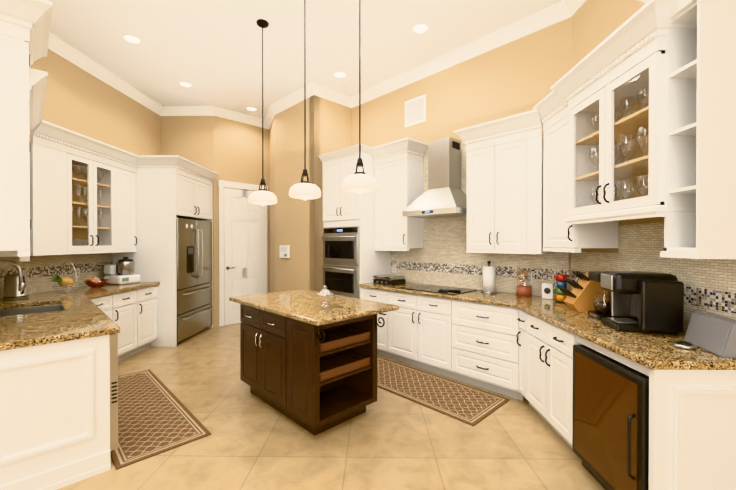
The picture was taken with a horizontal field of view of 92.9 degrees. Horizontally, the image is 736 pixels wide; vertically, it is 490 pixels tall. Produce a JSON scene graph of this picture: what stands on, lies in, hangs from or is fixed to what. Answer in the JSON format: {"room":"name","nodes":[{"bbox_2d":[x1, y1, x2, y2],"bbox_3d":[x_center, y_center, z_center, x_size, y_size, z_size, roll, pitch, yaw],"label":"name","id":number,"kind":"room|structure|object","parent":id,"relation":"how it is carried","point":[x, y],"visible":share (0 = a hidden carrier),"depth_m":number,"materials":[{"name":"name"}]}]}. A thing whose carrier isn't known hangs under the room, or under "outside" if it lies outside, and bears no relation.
{"room":"kitchen","nodes":[
{"label":"kitchen","id":0,"kind":"room"},
{"bbox_2d":[0,0,123,255],"bbox_3d":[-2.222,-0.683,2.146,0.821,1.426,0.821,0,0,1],"label":"upper cabinet","id":1,"kind":"object","parent":0,"relation":"attached to","point":[64,191],"depth_m":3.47,"materials":[{"name":"white wood"}]},
{"bbox_2d":[0,282,159,350],"bbox_3d":[-2.631,0.649,3.367,2.041,0.234,3.164,0,0,1],"label":"countertop","id":2,"kind":"structure","parent":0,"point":[42,318],"depth_m":2.59,"materials":[{"name":"stone"}]},
{"bbox_2d":[0,260,24,290],"bbox_3d":[-2.994,0.329,2.839,0.194,0.410,0.241,0,0,1],"label":"faucet","id":3,"kind":"object","parent":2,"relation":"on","point":[21,285],"visible":1,"depth_m":2.92,"materials":[{"name":"silver metal"}]},
{"bbox_2d":[3,273,28,300],"bbox_3d":[-3.432,0.405,3.431,0.224,0.252,0.181,0,0,1],"label":"kettle","id":4,"kind":"object","parent":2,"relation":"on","point":[11,291],"visible":0.88,"depth_m":3.37,"materials":[{"name":"silver metal"}]},
{"bbox_2d":[51,261,80,292],"bbox_3d":[-3.377,0.350,3.910,0.266,0.352,0.266,0,0,1],"label":"fruit basket","id":5,"kind":"object","parent":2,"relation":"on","point":[72,290],"visible":0.96,"depth_m":3.89,"materials":[{"name":"silver metal"}]},
{"bbox_2d":[49,273,73,287],"bbox_3d":[-3.378,0.395,3.863,0.124,0.183,0.260,0,0,1],"label":"pineapple","id":6,"kind":"object","parent":5,"relation":"in","point":[65,282],"visible":0.94,"depth_m":3.85,"materials":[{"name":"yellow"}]},
{"bbox_2d":[84,277,108,287],"bbox_3d":[-3.371,0.458,4.341,0.250,0.133,0.250,0,0,1],"label":"egg bowl","id":7,"kind":"object","parent":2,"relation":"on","point":[93,282],"visible":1,"depth_m":4.28,"materials":[{"name":"red glass"}]},
{"bbox_2d":[104,257,140,284],"bbox_3d":[-3.343,0.342,4.748,0.333,0.360,0.321,0,0,21],"label":"food processor","id":8,"kind":"object","parent":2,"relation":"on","point":[121,272],"visible":0.98,"depth_m":4.65,"materials":[{"name":"white plastic"}]},
{"bbox_2d":[29,49,160,154],"bbox_3d":[-3.696,-0.467,4.709,0.120,3.820,2.800,0,0,1],"label":"wall","id":9,"kind":"structure","parent":0,"point":[80,100],"depth_m":4.67,"materials":[{"name":"beige paint"}]},
{"bbox_2d":[0,253,112,298],"bbox_3d":[-3.638,0.315,4.142,0.012,0.422,1.637,0,0,1],"label":"backsplash","id":10,"kind":"structure","parent":9,"relation":"attached to","point":[37,271],"depth_m":4.04,"materials":[{"name":"tile"}]},
{"bbox_2d":[75,268,79,277],"bbox_3d":[-3.625,0.348,4.364,0.006,0.115,0.070,0,0,1],"label":"electrical outlet","id":11,"kind":"object","parent":10,"relation":"attached to","point":[77,270],"visible":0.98,"depth_m":4.36,"materials":[{"name":"white plastic"}]},
{"bbox_2d":[144,155,217,219],"bbox_3d":[-3.119,-0.839,5.472,1.005,0.815,1.242,0,0,1],"label":"upper cabinet","id":12,"kind":"object","parent":9,"relation":"attached to","point":[175,186],"depth_m":4.95,"materials":[{"name":"white wood"}]},
{"bbox_2d":[48,0,585,128],"bbox_3d":[-0.850,-2.290,1.883,5.650,0.135,9.850,0,0,1],"label":"crown molding","id":13,"kind":"structure","parent":9,"relation":"attached to","point":[562,10],"depth_m":4.72,"materials":[{"name":"white wood"}]},
{"bbox_2d":[161,116,213,326],"bbox_3d":[-3.150,-0.476,6.162,0.930,3.820,0.120,0,0,1],"label":"wall","id":14,"kind":"structure","parent":0,"point":[190,138],"depth_m":6.09,"materials":[{"name":"beige paint"}]},
{"bbox_2d":[214,116,269,326],"bbox_3d":[-2.348,-0.478,6.508,1.061,3.820,0.120,0,1,-44],"label":"wall","id":15,"kind":"structure","parent":0,"point":[238,152],"depth_m":6.37,"materials":[{"name":"beige paint"}]},
{"bbox_2d":[218,180,267,326],"bbox_3d":[-2.286,0.145,6.463,0.686,2.575,0.686,0,0,1],"label":"pantry door","id":16,"kind":"structure","parent":15,"relation":"in","point":[242,245],"depth_m":6.38,"materials":[{"name":"white wood"}]},
{"bbox_2d":[269,116,274,292],"bbox_3d":[-1.712,-0.478,6.472,0.120,3.820,0.834,0,0,-22],"label":"wall","id":17,"kind":"structure","parent":0,"point":[272,190],"depth_m":6.41,"materials":[{"name":"beige paint"}]},
{"bbox_2d":[275,95,320,291],"bbox_3d":[-1.166,-0.473,5.693,0.120,3.820,1.150,0,1,-44],"label":"wall","id":18,"kind":"structure","parent":0,"point":[292,228],"depth_m":5.59,"materials":[{"name":"beige paint"}]},
{"bbox_2d":[279,245,289,257],"bbox_3d":[-1.392,0.111,5.818,0.033,0.210,0.280,0,1,-44],"label":"switch panel","id":19,"kind":"object","parent":18,"relation":"attached to","point":[284,251],"visible":1,"depth_m":5.79,"materials":[{"name":"white plastic"}]},
{"bbox_2d":[47,0,561,118],"bbox_3d":[-2.271,-2.410,2.177,8.900,0.100,11.000,0,0,1],"label":"ceiling","id":20,"kind":"structure","parent":0,"point":[210,51],"depth_m":4.04,"materials":[{"name":"white paint"}]},
{"bbox_2d":[121,34,142,44],"bbox_3d":[-2.715,-2.366,4.024,0.210,0.011,0.210,0,0,1],"label":"recessed light","id":21,"kind":"object","parent":20,"relation":"in","point":[132,39],"visible":1,"depth_m":4.02,"materials":[{"name":"white"}]},
{"bbox_2d":[178,81,192,87],"bbox_3d":[-2.699,-2.373,5.173,0.210,0.011,0.210,0,0,1],"label":"recessed light","id":22,"kind":"object","parent":20,"relation":"in","point":[185,84],"visible":0.96,"depth_m":5.18,"materials":[{"name":"white"}]},
{"bbox_2d":[245,107,257,111],"bbox_3d":[-2.036,-2.379,6.124,0.210,0.011,0.210,0,0,1],"label":"recessed light","id":23,"kind":"object","parent":20,"relation":"in","point":[253,109],"visible":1,"depth_m":6.13,"materials":[{"name":"white"}]},
{"bbox_2d":[248,19,276,205],"bbox_3d":[-1.125,-1.394,3.737,0.294,1.951,0.294,0,0,1],"label":"pendant light","id":24,"kind":"object","parent":20,"relation":"hanging from","point":[262,197],"visible":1,"depth_m":3.70,"materials":[{"name":"white glass"}]},
{"bbox_2d":[289,0,320,199],"bbox_3d":[-0.586,-1.391,3.250,0.294,1.951,0.294,0,0,1],"label":"pendant light","id":25,"kind":"object","parent":20,"relation":"hanging from","point":[304,190],"visible":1,"depth_m":3.23,"materials":[{"name":"white glass"}]},
{"bbox_2d":[332,71,346,78],"bbox_3d":[-0.393,-2.371,4.881,0.210,0.011,0.210,0,0,1],"label":"recessed light","id":26,"kind":"object","parent":20,"relation":"in","point":[339,74],"visible":1,"depth_m":4.87,"materials":[{"name":"white"}]},
{"bbox_2d":[342,0,377,193],"bbox_3d":[-0.066,-1.388,2.828,0.294,1.951,0.294,0,0,1],"label":"pendant light","id":27,"kind":"object","parent":20,"relation":"hanging from","point":[359,182],"visible":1,"depth_m":2.79,"materials":[{"name":"white glass"}]},
{"bbox_2d":[411,22,429,34],"bbox_3d":[0.573,-2.365,3.827,0.210,0.011,0.210,0,0,1],"label":"recessed light","id":28,"kind":"object","parent":20,"relation":"in","point":[421,28],"visible":1,"depth_m":3.82,"materials":[{"name":"white"}]},
{"bbox_2d":[309,96,351,291],"bbox_3d":[-0.581,-0.472,5.543,0.750,3.820,0.120,0,1,-44],"label":"wall","id":29,"kind":"structure","parent":0,"point":[335,122],"depth_m":5.38,"materials":[{"name":"beige paint"}]},
{"bbox_2d":[57,323,604,489],"bbox_3d":[-2.271,1.509,2.202,8.900,0.100,11.000,0,0,1],"label":"floor","id":30,"kind":"structure","parent":0,"point":[387,440],"depth_m":2.52,"materials":[{"name":"tile"}]},
{"bbox_2d":[0,335,107,489],"bbox_3d":[-1.943,1.021,2.055,0.507,0.880,0.507,0,0,1],"label":"base cabinet","id":31,"kind":"object","parent":30,"relation":"on","point":[54,404],"depth_m":2.09,"materials":[{"name":"white wood"}]},
{"bbox_2d":[0,150,143,259],"bbox_3d":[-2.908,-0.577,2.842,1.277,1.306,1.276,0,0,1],"label":"cabinet","id":32,"kind":"object","parent":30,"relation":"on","point":[133,163],"depth_m":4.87,"materials":[{"name":"white wood"}]},
{"bbox_2d":[0,316,151,355],"bbox_3d":[-2.203,1.019,2.314,0.976,0.880,0.977,0,0,1],"label":"base cabinet","id":33,"kind":"object","parent":30,"relation":"on","point":[122,321],"depth_m":2.09,"materials":[{"name":"white wood"}]},
{"bbox_2d":[89,293,115,299],"bbox_3d":[-3.321,1.009,3.893,0.647,0.880,0.428,0,0,1],"label":"base cabinet","id":34,"kind":"object","parent":30,"relation":"on","point":[111,296],"depth_m":4.01,"materials":[{"name":"white wood"}]},
{"bbox_2d":[91,300,135,315],"bbox_3d":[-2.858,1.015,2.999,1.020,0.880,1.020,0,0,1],"label":"base cabinet","id":35,"kind":"object","parent":30,"relation":"on","point":[117,307],"depth_m":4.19,"materials":[{"name":"white wood"}]},
{"bbox_2d":[116,289,139,315],"bbox_3d":[-3.315,1.006,4.321,0.647,0.880,0.428,0,0,1],"label":"base cabinet","id":36,"kind":"object","parent":30,"relation":"on","point":[132,294],"depth_m":4.45,"materials":[{"name":"white wood"}]},
{"bbox_2d":[108,316,163,469],"bbox_3d":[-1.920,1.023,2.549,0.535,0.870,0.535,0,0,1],"label":"base cabinet","id":37,"kind":"object","parent":30,"relation":"on","point":[136,338],"depth_m":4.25,"materials":[{"name":"white wood"}]},
{"bbox_2d":[140,285,159,315],"bbox_3d":[-3.309,1.004,4.749,0.647,0.880,0.429,0,0,1],"label":"base cabinet","id":38,"kind":"object","parent":30,"relation":"on","point":[149,296],"depth_m":4.80,"materials":[{"name":"white wood"}]},
{"bbox_2d":[110,369,210,469],"bbox_3d":[-2.079,1.449,3.156,0.600,0.007,1.900,0,1,-44],"label":"rug","id":39,"kind":"object","parent":30,"relation":"on","point":[156,416],"visible":0.79,"depth_m":2.87,"materials":[{"name":"brown fabric"}]},
{"bbox_2d":[176,218,212,342],"bbox_3d":[-3.037,0.523,5.525,0.805,1.830,1.066,0,0,1],"label":"refrigerator","id":40,"kind":"object","parent":30,"relation":"on","point":[194,272],"visible":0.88,"depth_m":5.41,"materials":[{"name":"silver metal"}]},
{"bbox_2d":[240,304,385,435],"bbox_3d":[-0.560,1.013,3.173,0.695,0.880,1.360,0,1,-44],"label":"kitchen island","id":41,"kind":"object","parent":30,"relation":"on","point":[314,380],"visible":0.94,"depth_m":2.94,"materials":[{"name":"brown wood"}]},
{"bbox_2d":[229,289,398,325],"bbox_3d":[-0.570,0.552,3.327,0.890,0.039,1.520,0,1,-44],"label":"island countertop","id":42,"kind":"structure","parent":41,"relation":"on","point":[302,305],"depth_m":3.08,"materials":[{"name":"stone"}]},
{"bbox_2d":[316,286,333,306],"bbox_3d":[-0.373,0.438,3.030,0.156,0.190,0.156,0,0,1],"label":"dish","id":43,"kind":"object","parent":42,"relation":"on","point":[322,294],"visible":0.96,"depth_m":3.02,"materials":[{"name":"clear glass"}]},
{"bbox_2d":[319,144,394,298],"bbox_3d":[-0.172,0.050,5.229,1.018,2.780,1.018,0,0,1],"label":"tall cabinet","id":44,"kind":"object","parent":30,"relation":"on","point":[348,263],"depth_m":4.96,"materials":[{"name":"white wood"}]},
{"bbox_2d":[359,287,386,356],"bbox_3d":[0.292,1.003,4.748,0.791,0.880,0.791,0,0,1],"label":"base cabinet","id":45,"kind":"object","parent":30,"relation":"on","point":[376,295],"depth_m":4.46,"materials":[{"name":"white wood"}]},
{"bbox_2d":[387,291,450,377],"bbox_3d":[0.787,1.006,4.239,1.081,0.880,1.081,0,0,1],"label":"base cabinet","id":46,"kind":"object","parent":30,"relation":"on","point":[418,332],"depth_m":4.00,"materials":[{"name":"white wood"}]},
{"bbox_2d":[377,356,509,425],"bbox_3d":[0.448,1.445,3.693,0.670,0.007,1.830,0,1,-44],"label":"rug","id":47,"kind":"object","parent":30,"relation":"on","point":[471,406],"visible":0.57,"depth_m":3.42,"materials":[{"name":"brown fabric"}]},
{"bbox_2d":[451,299,522,400],"bbox_3d":[1.352,1.010,3.659,0.933,0.880,0.932,0,0,1],"label":"base cabinet","id":48,"kind":"object","parent":30,"relation":"on","point":[487,339],"depth_m":3.41,"materials":[{"name":"white wood"}]},
{"bbox_2d":[523,311,578,442],"bbox_3d":[1.675,1.016,2.668,0.617,0.880,0.730,0,0,1],"label":"base cabinet","id":49,"kind":"object","parent":30,"relation":"on","point":[544,343],"depth_m":2.68,"materials":[{"name":"white wood"}]},
{"bbox_2d":[567,340,735,489],"bbox_3d":[1.652,1.055,1.953,0.642,0.810,0.662,0,0,1],"label":"base cabinet","id":50,"kind":"object","parent":30,"relation":"on","point":[630,429],"depth_m":1.69,"materials":[{"name":"white wood"}]},
{"bbox_2d":[579,337,735,379],"bbox_3d":[1.675,0.610,1.986,0.597,0.060,0.630,0,0,1],"label":"trim","id":51,"kind":"structure","parent":50,"relation":"on","point":[659,374],"depth_m":1.64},
{"bbox_2d":[335,144,362,219],"bbox_3d":[-0.246,-0.848,4.859,0.306,0.980,0.306,0,0,1],"label":"upper cabinet","id":52,"kind":"object","parent":0,"relation":"attached to","point":[348,205],"depth_m":4.89,"materials":[{"name":"white wood"}]},
{"bbox_2d":[352,17,571,295],"bbox_3d":[0.906,-0.466,4.637,0.120,3.820,3.253,0,1,-44],"label":"wall","id":53,"kind":"structure","parent":0,"point":[522,75],"depth_m":4.14,"materials":[{"name":"beige paint"}]},
{"bbox_2d":[367,137,427,247],"bbox_3d":[0.411,-0.649,4.614,0.787,1.376,0.566,0,0,1],"label":"upper cabinet","id":54,"kind":"object","parent":53,"relation":"attached to","point":[396,166],"depth_m":4.64,"materials":[{"name":"white wood"}]},
{"bbox_2d":[405,94,425,126],"bbox_3d":[0.644,-1.837,4.797,0.019,0.360,0.360,0,1,-44],"label":"air vent","id":55,"kind":"object","parent":53,"relation":"in","point":[415,110],"visible":1,"depth_m":4.78,"materials":[{"name":"white"}]},
{"bbox_2d":[402,136,466,217],"bbox_3d":[0.863,-0.813,4.222,0.489,0.920,0.760,0,1,-44],"label":"range hood","id":56,"kind":"object","parent":53,"relation":"attached to","point":[444,195],"visible":0.94,"depth_m":4.17,"materials":[{"name":"silver metal"}]},
{"bbox_2d":[391,141,568,297],"bbox_3d":[1.157,-0.374,4.285,0.012,1.799,2.356,0,1,-44],"label":"backsplash","id":57,"kind":"structure","parent":53,"relation":"attached to","point":[447,260],"depth_m":4.29,"materials":[{"name":"tile"}]},
{"bbox_2d":[392,265,395,272],"bbox_3d":[0.382,0.344,5.073,0.006,0.115,0.070,0,1,-44],"label":"electrical outlet","id":58,"kind":"object","parent":57,"relation":"attached to","point":[393,268],"visible":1,"depth_m":5.07,"materials":[{"name":"white plastic"}]},
{"bbox_2d":[525,273,531,283],"bbox_3d":[1.707,0.352,3.711,0.006,0.115,0.070,0,1,-44],"label":"electrical outlet","id":59,"kind":"object","parent":57,"relation":"attached to","point":[529,278],"visible":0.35,"depth_m":3.70,"materials":[{"name":"white plastic"}]},
{"bbox_2d":[454,108,562,251],"bbox_3d":[1.369,-0.606,3.697,0.845,1.310,0.930,0,0,1],"label":"upper cabinet","id":60,"kind":"object","parent":53,"relation":"attached to","point":[505,155],"depth_m":3.53,"materials":[{"name":"white wood"}]},
{"bbox_2d":[515,248,566,253],"bbox_3d":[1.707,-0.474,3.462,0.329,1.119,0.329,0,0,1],"label":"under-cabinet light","id":61,"kind":"object","parent":53,"relation":"attached to","point":[564,249],"depth_m":3.38,"materials":[{"name":"white"}]},
{"bbox_2d":[572,0,683,331],"bbox_3d":[2.011,-0.438,0.129,0.120,3.820,6.600,0,0,1],"label":"wall","id":62,"kind":"structure","parent":0,"point":[595,23],"depth_m":3.02,"materials":[{"name":"beige paint"}]},
{"bbox_2d":[359,282,735,369],"bbox_3d":[0.925,0.551,3.375,2.136,0.039,3.499,0,0,1],"label":"countertop","id":63,"kind":"structure","parent":62,"relation":"attached to","point":[656,351],"depth_m":2.11,"materials":[{"name":"stone"}]},
{"bbox_2d":[373,274,405,284],"bbox_3d":[0.273,0.467,4.716,0.327,0.110,0.340,0,1,-44],"label":"grill","id":64,"kind":"object","parent":63,"relation":"on","point":[387,279],"visible":1,"depth_m":4.63,"materials":[{"name":"black metal"}]},
{"bbox_2d":[400,284,476,294],"bbox_3d":[0.819,0.522,4.145,0.500,0.009,0.760,0,1,-44],"label":"cooktop","id":65,"kind":"object","parent":63,"relation":"in","point":[429,288],"visible":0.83,"depth_m":4.12,"materials":[{"name":"black glass"}]},
{"bbox_2d":[438,289,460,291],"bbox_3d":[0.913,0.512,3.925,0.251,0.012,0.149,0,0,1],"label":"trivet","id":66,"kind":"object","parent":65,"relation":"on","point":[445,290],"visible":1,"depth_m":3.89,"materials":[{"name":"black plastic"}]},
{"bbox_2d":[481,261,496,293],"bbox_3d":[1.345,0.353,3.889,0.168,0.350,0.168,0,0,1],"label":"paper towel","id":67,"kind":"object","parent":63,"relation":"on","point":[488,278],"visible":1,"depth_m":3.83,"materials":[{"name":"white paper"}]},
{"bbox_2d":[516,268,531,296],"bbox_3d":[1.618,0.384,3.625,0.144,0.290,0.145,0,0,1],"label":"jar","id":68,"kind":"object","parent":63,"relation":"on","point":[523,291],"visible":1,"depth_m":3.60,"materials":[{"name":"red ceramic"}]},
{"bbox_2d":[542,283,554,298],"bbox_3d":[1.791,0.455,3.473,0.100,0.150,0.092,0,0,40],"label":"box","id":69,"kind":"object","parent":63,"relation":"on","point":[548,290],"visible":0.98,"depth_m":3.44,"materials":[{"name":"white"}]},
{"bbox_2d":[554,270,566,302],"bbox_3d":[1.782,0.381,3.238,0.123,0.302,0.109,0,0,1],"label":"mugs","id":70,"kind":"object","parent":63,"relation":"on","point":[560,296],"visible":0.83,"depth_m":3.21,"materials":[{"name":"multicoloured ceramic"}]},
{"bbox_2d":[557,271,608,311],"bbox_3d":[1.747,0.374,2.858,0.354,0.319,0.138,0,0,1],"label":"knife block","id":71,"kind":"object","parent":63,"relation":"on","point":[580,295],"visible":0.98,"depth_m":2.79,"materials":[{"name":"brown wood"}]},
{"bbox_2d":[588,271,630,319],"bbox_3d":[1.773,0.369,2.559,0.221,0.335,0.201,0,0,9],"label":"coffee maker","id":72,"kind":"object","parent":63,"relation":"on","point":[601,309],"visible":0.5,"depth_m":2.54,"materials":[{"name":"black plastic"}]},
{"bbox_2d":[601,271,683,333],"bbox_3d":[1.721,0.356,2.224,0.351,0.365,0.300,0,0,12],"label":"brewer","id":73,"kind":"object","parent":63,"relation":"on","point":[649,302],"visible":1,"depth_m":2.11,"materials":[{"name":"black plastic"}]},
{"bbox_2d":[673,312,735,357],"bbox_3d":[1.759,0.458,1.820,0.273,0.165,0.300,0,0,15],"label":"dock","id":74,"kind":"object","parent":63,"relation":"on","point":[715,334],"visible":1,"depth_m":1.79,"materials":[{"name":"grey"}]},
{"bbox_2d":[543,112,622,251],"bbox_3d":[1.800,-0.521,3.012,0.377,1.090,0.536,0,0,1],"label":"upper cabinet","id":75,"kind":"object","parent":62,"relation":"attached to","point":[583,151],"depth_m":2.74,"materials":[{"name":"white wood"}]},
{"bbox_2d":[547,0,735,115],"bbox_3d":[1.724,-1.183,2.329,0.480,0.242,1.056,0,0,1],"label":"upper cabinet","id":76,"kind":"object","parent":62,"relation":"attached to","point":[653,49],"depth_m":1.98,"materials":[{"name":"white wood"}]},
{"bbox_2d":[571,222,735,331],"bbox_3d":[1.978,0.192,2.544,0.012,0.689,1.760,0,0,1],"label":"backsplash","id":77,"kind":"structure","parent":62,"relation":"attached to","point":[709,285],"depth_m":2.26,"materials":[{"name":"tile"}]},
{"bbox_2d":[638,0,735,11],"bbox_3d":[1.726,-1.311,1.785,0.460,0.224,0.421,0,0,1],"label":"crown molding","id":78,"kind":"structure","parent":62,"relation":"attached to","point":[664,5],"depth_m":1.69,"materials":[{"name":"white wood"}]}
]}

